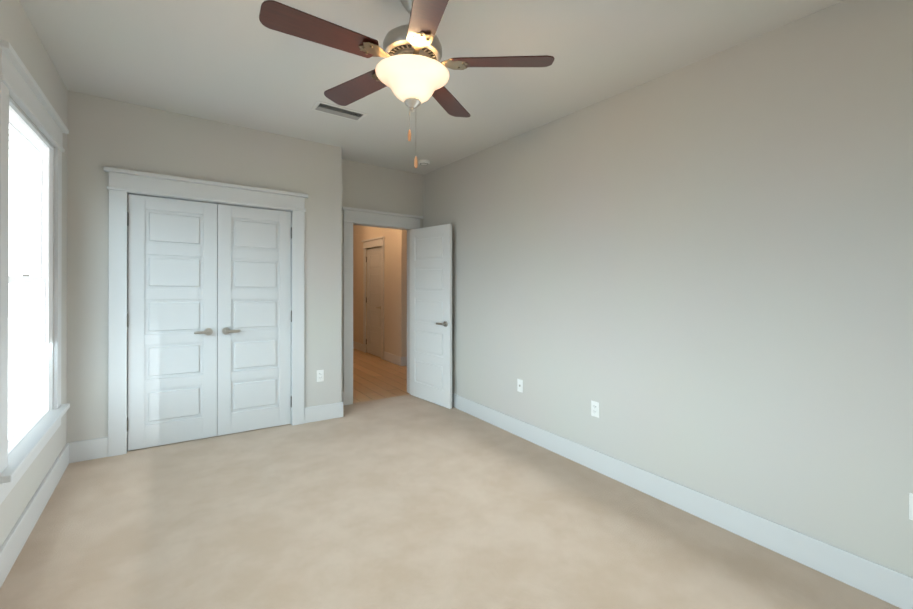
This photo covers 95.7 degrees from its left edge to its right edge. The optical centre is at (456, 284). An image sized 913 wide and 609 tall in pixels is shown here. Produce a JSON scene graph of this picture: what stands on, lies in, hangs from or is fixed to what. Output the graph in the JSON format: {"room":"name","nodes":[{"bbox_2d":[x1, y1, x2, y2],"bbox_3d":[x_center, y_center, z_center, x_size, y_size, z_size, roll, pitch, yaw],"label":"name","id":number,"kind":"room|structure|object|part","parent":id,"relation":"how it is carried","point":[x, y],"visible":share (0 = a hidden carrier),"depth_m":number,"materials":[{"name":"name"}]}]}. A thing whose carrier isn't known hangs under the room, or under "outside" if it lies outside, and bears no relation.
{"room":"empty bedroom","nodes":[
{"label":"empty bedroom","id":0,"kind":"room"},
{"bbox_2d":[0,0,67,547],"bbox_3d":[-1.521,-0.035,0.962,0.160,2.801,5.170,0,0,-35],"label":"wall","id":1,"kind":"structure","parent":0,"point":[18,33],"depth_m":2.42,"materials":[{"name":"grey paint"}]},
{"bbox_2d":[0,40,69,504],"bbox_3d":[-2.373,-0.051,2.245,0.220,2.016,1.276,0,0,-35],"label":"window","id":2,"kind":"structure","parent":1,"relation":"in","point":[33,410],"depth_m":2.28,"materials":[{"name":"white glass"}]},
{"bbox_2d":[0,442,71,587],"bbox_3d":[-1.449,1.261,1.009,0.016,0.206,4.930,0,0,-35],"label":"baseboard","id":3,"kind":"structure","parent":1,"relation":"attached to","point":[17,538],"depth_m":2.20,"materials":[{"name":"white wood"}]},
{"bbox_2d":[67,90,341,442],"bbox_3d":[-2.243,-0.042,3.948,2.056,2.781,0.800,0,0,-35],"label":"wall","id":4,"kind":"structure","parent":0,"point":[106,132],"depth_m":3.37,"materials":[{"name":"grey paint"}]},
{"bbox_2d":[127,194,216,450],"bbox_3d":[-2.333,0.305,3.408,0.622,2.032,0.098,0,0,-35],"label":"closet door","id":5,"kind":"structure","parent":4,"relation":"in","point":[172,320],"depth_m":3.41,"materials":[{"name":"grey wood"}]},
{"bbox_2d":[103,167,307,456],"bbox_3d":[-2.090,0.227,3.609,1.506,2.229,0.170,0,0,-35],"label":"trim","id":6,"kind":"structure","parent":4,"relation":"attached to","point":[123,183],"depth_m":3.29,"materials":[{"name":"white wood"}]},
{"bbox_2d":[217,204,291,435],"bbox_3d":[-1.817,0.316,3.764,0.622,2.032,0.098,0,0,-35],"label":"closet door","id":7,"kind":"structure","parent":4,"relation":"in","point":[254,315],"depth_m":3.76,"materials":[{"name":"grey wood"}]},
{"bbox_2d":[317,370,323,381],"bbox_3d":[-1.345,0.905,4.076,0.070,0.116,0.009,0,0,-35],"label":"outlet","id":8,"kind":"object","parent":4,"relation":"attached to","point":[320,375],"visible":1,"depth_m":4.08,"materials":[{"name":"white plastic"}]},
{"bbox_2d":[304,402,339,422],"bbox_3d":[-1.325,1.271,4.086,0.355,0.156,0.019,0,0,-35],"label":"baseboard","id":9,"kind":"structure","parent":4,"relation":"attached to","point":[327,411],"depth_m":4.07,"materials":[{"name":"white wood"}]},
{"bbox_2d":[340,396,343,416],"bbox_3d":[-1.255,1.272,4.364,0.044,0.155,0.396,0,0,-35],"label":"baseboard","id":10,"kind":"structure","parent":4,"relation":"attached to","point":[342,399],"depth_m":4.19,"materials":[{"name":"white wood"}]},
{"bbox_2d":[353,225,406,356],"bbox_3d":[-1.144,-0.012,8.457,1.440,2.795,2.880,0,0,-35],"label":"wall","id":11,"kind":"structure","parent":0,"point":[395,292],"depth_m":7.24,"materials":[{"name":"beige paint"}]},
{"bbox_2d":[353,341,362,351],"bbox_3d":[-2.198,1.264,8.697,0.016,0.165,1.280,0,0,-35],"label":"baseboard","id":12,"kind":"structure","parent":11,"relation":"attached to","point":[356,345],"depth_m":8.38,"materials":[{"name":"white"}]},
{"bbox_2d":[361,236,384,359],"bbox_3d":[-1.580,0.245,7.777,0.050,2.218,0.986,0,0,-35],"label":"door frame","id":13,"kind":"structure","parent":11,"relation":"attached to","point":[373,242],"depth_m":7.68,"materials":[{"name":"white wood"}]},
{"bbox_2d":[366,247,380,356],"bbox_3d":[-1.567,0.330,7.795,0.093,2.031,0.748,0,0,-35],"label":"hall door","id":14,"kind":"structure","parent":13,"relation":"attached to","point":[373,300],"depth_m":7.83,"materials":[{"name":"grey wood"}]},
{"bbox_2d":[384,351,399,365],"bbox_3d":[-1.113,1.281,7.133,0.019,0.158,0.646,0,0,-35],"label":"baseboard","id":15,"kind":"structure","parent":11,"relation":"attached to","point":[396,359],"depth_m":7.10,"materials":[{"name":"white wood"}]},
{"bbox_2d":[400,357,406,365],"bbox_3d":[-0.375,1.295,7.225,1.336,0.170,0.016,0,0,-35],"label":"baseboard","id":16,"kind":"structure","parent":11,"relation":"attached to","point":[403,360],"depth_m":6.86,"materials":[{"name":"white wood"}]},
{"bbox_2d":[353,348,409,402],"bbox_3d":[-1.697,1.386,7.145,3.840,0.190,4.640,0,0,-35],"label":"floor","id":17,"kind":"structure","parent":0,"point":[375,377],"depth_m":5.93,"materials":[{"name":"brown wood"}]},
{"bbox_2d":[342,159,422,391],"bbox_3d":[-0.936,-0.015,4.902,1.179,2.759,0.120,0,0,-35],"label":"wall","id":18,"kind":"structure","parent":0,"point":[372,187],"depth_m":4.84,"materials":[{"name":"grey paint"}]},
{"bbox_2d":[342,206,422,404],"bbox_3d":[-0.895,0.252,4.930,1.026,2.223,0.220,0,0,-35],"label":"door frame","id":19,"kind":"structure","parent":18,"relation":"attached to","point":[370,218],"depth_m":4.64,"materials":[{"name":"white wood"}]},
{"bbox_2d":[410,224,452,408],"bbox_3d":[-0.294,0.347,4.824,0.181,2.032,0.769,0,0,-35],"label":"entry door","id":20,"kind":"structure","parent":19,"relation":"attached to","point":[431,323],"depth_m":4.75,"materials":[{"name":"white wood"}]},
{"bbox_2d":[19,0,843,174],"bbox_3d":[-0.777,-1.433,4.475,5.380,0.297,10.090,0,0,-35],"label":"ceiling","id":21,"kind":"structure","parent":0,"point":[235,62],"depth_m":2.52,"materials":[{"name":"white paint"}]},
{"bbox_2d":[311,101,367,121],"bbox_3d":[-0.939,-1.385,3.322,0.400,0.016,0.190,0,0,-35],"label":"ceiling vent","id":22,"kind":"object","parent":21,"relation":"in","point":[335,110],"visible":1,"depth_m":3.31,"materials":[{"name":"white metal"}]},
{"bbox_2d":[259,0,554,167],"bbox_3d":[-0.245,-0.961,1.917,1.216,0.836,1.260,0,0,-35],"label":"ceiling fan","id":23,"kind":"object","parent":21,"relation":"hanging from","point":[411,71],"visible":1,"depth_m":1.84,"materials":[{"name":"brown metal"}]},
{"bbox_3d":[-0.205,-0.923,1.937,0.344,0.138,0.344,0,0,-35],"label":"lamp shade","id":24,"kind":"part","parent":23,"relation":"part of","materials":[{"name":"white glass"}]},
{"bbox_2d":[418,160,429,165],"bbox_3d":[-0.363,-1.358,4.622,0.128,0.037,0.128,0,0,-35],"label":"smoke detector","id":25,"kind":"object","parent":21,"relation":"attached to","point":[424,162],"visible":1,"depth_m":4.59,"materials":[{"name":"white plastic"}]},
{"bbox_2d":[0,395,900,608],"bbox_3d":[-0.222,1.402,2.029,3.515,0.196,5.450,0,0,-35],"label":"floor carpet","id":26,"kind":"object","parent":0,"point":[406,502],"visible":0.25,"depth_m":2.25,"materials":[{"name":"beige carpet"}]},
{"bbox_2d":[423,0,912,576],"bbox_3d":[1.145,0.020,3.041,0.120,2.805,5.550,0,0,-35],"label":"wall","id":27,"kind":"structure","parent":0,"point":[697,276],"depth_m":2.35,"materials":[{"name":"grey paint"}]},
{"bbox_2d":[517,379,522,392],"bbox_3d":[0.574,0.921,3.745,0.013,0.116,0.070,0,0,-35],"label":"electrical outlet","id":28,"kind":"object","parent":27,"relation":"attached to","point":[519,385],"visible":1,"depth_m":3.74,"materials":[{"name":"white plastic"}]},
{"bbox_2d":[591,400,598,417],"bbox_3d":[1.035,0.933,3.084,0.009,0.116,0.070,0,0,-35],"label":"electrical outlet","id":29,"kind":"object","parent":27,"relation":"attached to","point":[594,409],"visible":1,"depth_m":3.08,"materials":[{"name":"white plastic"}]},
{"bbox_2d":[452,393,912,608],"bbox_3d":[1.088,1.315,2.998,0.019,0.211,5.310,0,0,-35],"label":"baseboard","id":30,"kind":"structure","parent":27,"relation":"attached to","point":[885,583],"depth_m":2.32,"materials":[{"name":"white wood"}]},
{"bbox_2d":[909,493,912,519],"bbox_3d":[1.964,0.953,1.745,0.009,0.116,0.070,0,0,-35],"label":"electrical outlet","id":31,"kind":"object","parent":27,"relation":"attached to","point":[910,506],"visible":1,"depth_m":1.77,"materials":[{"name":"white plastic"}]}
]}

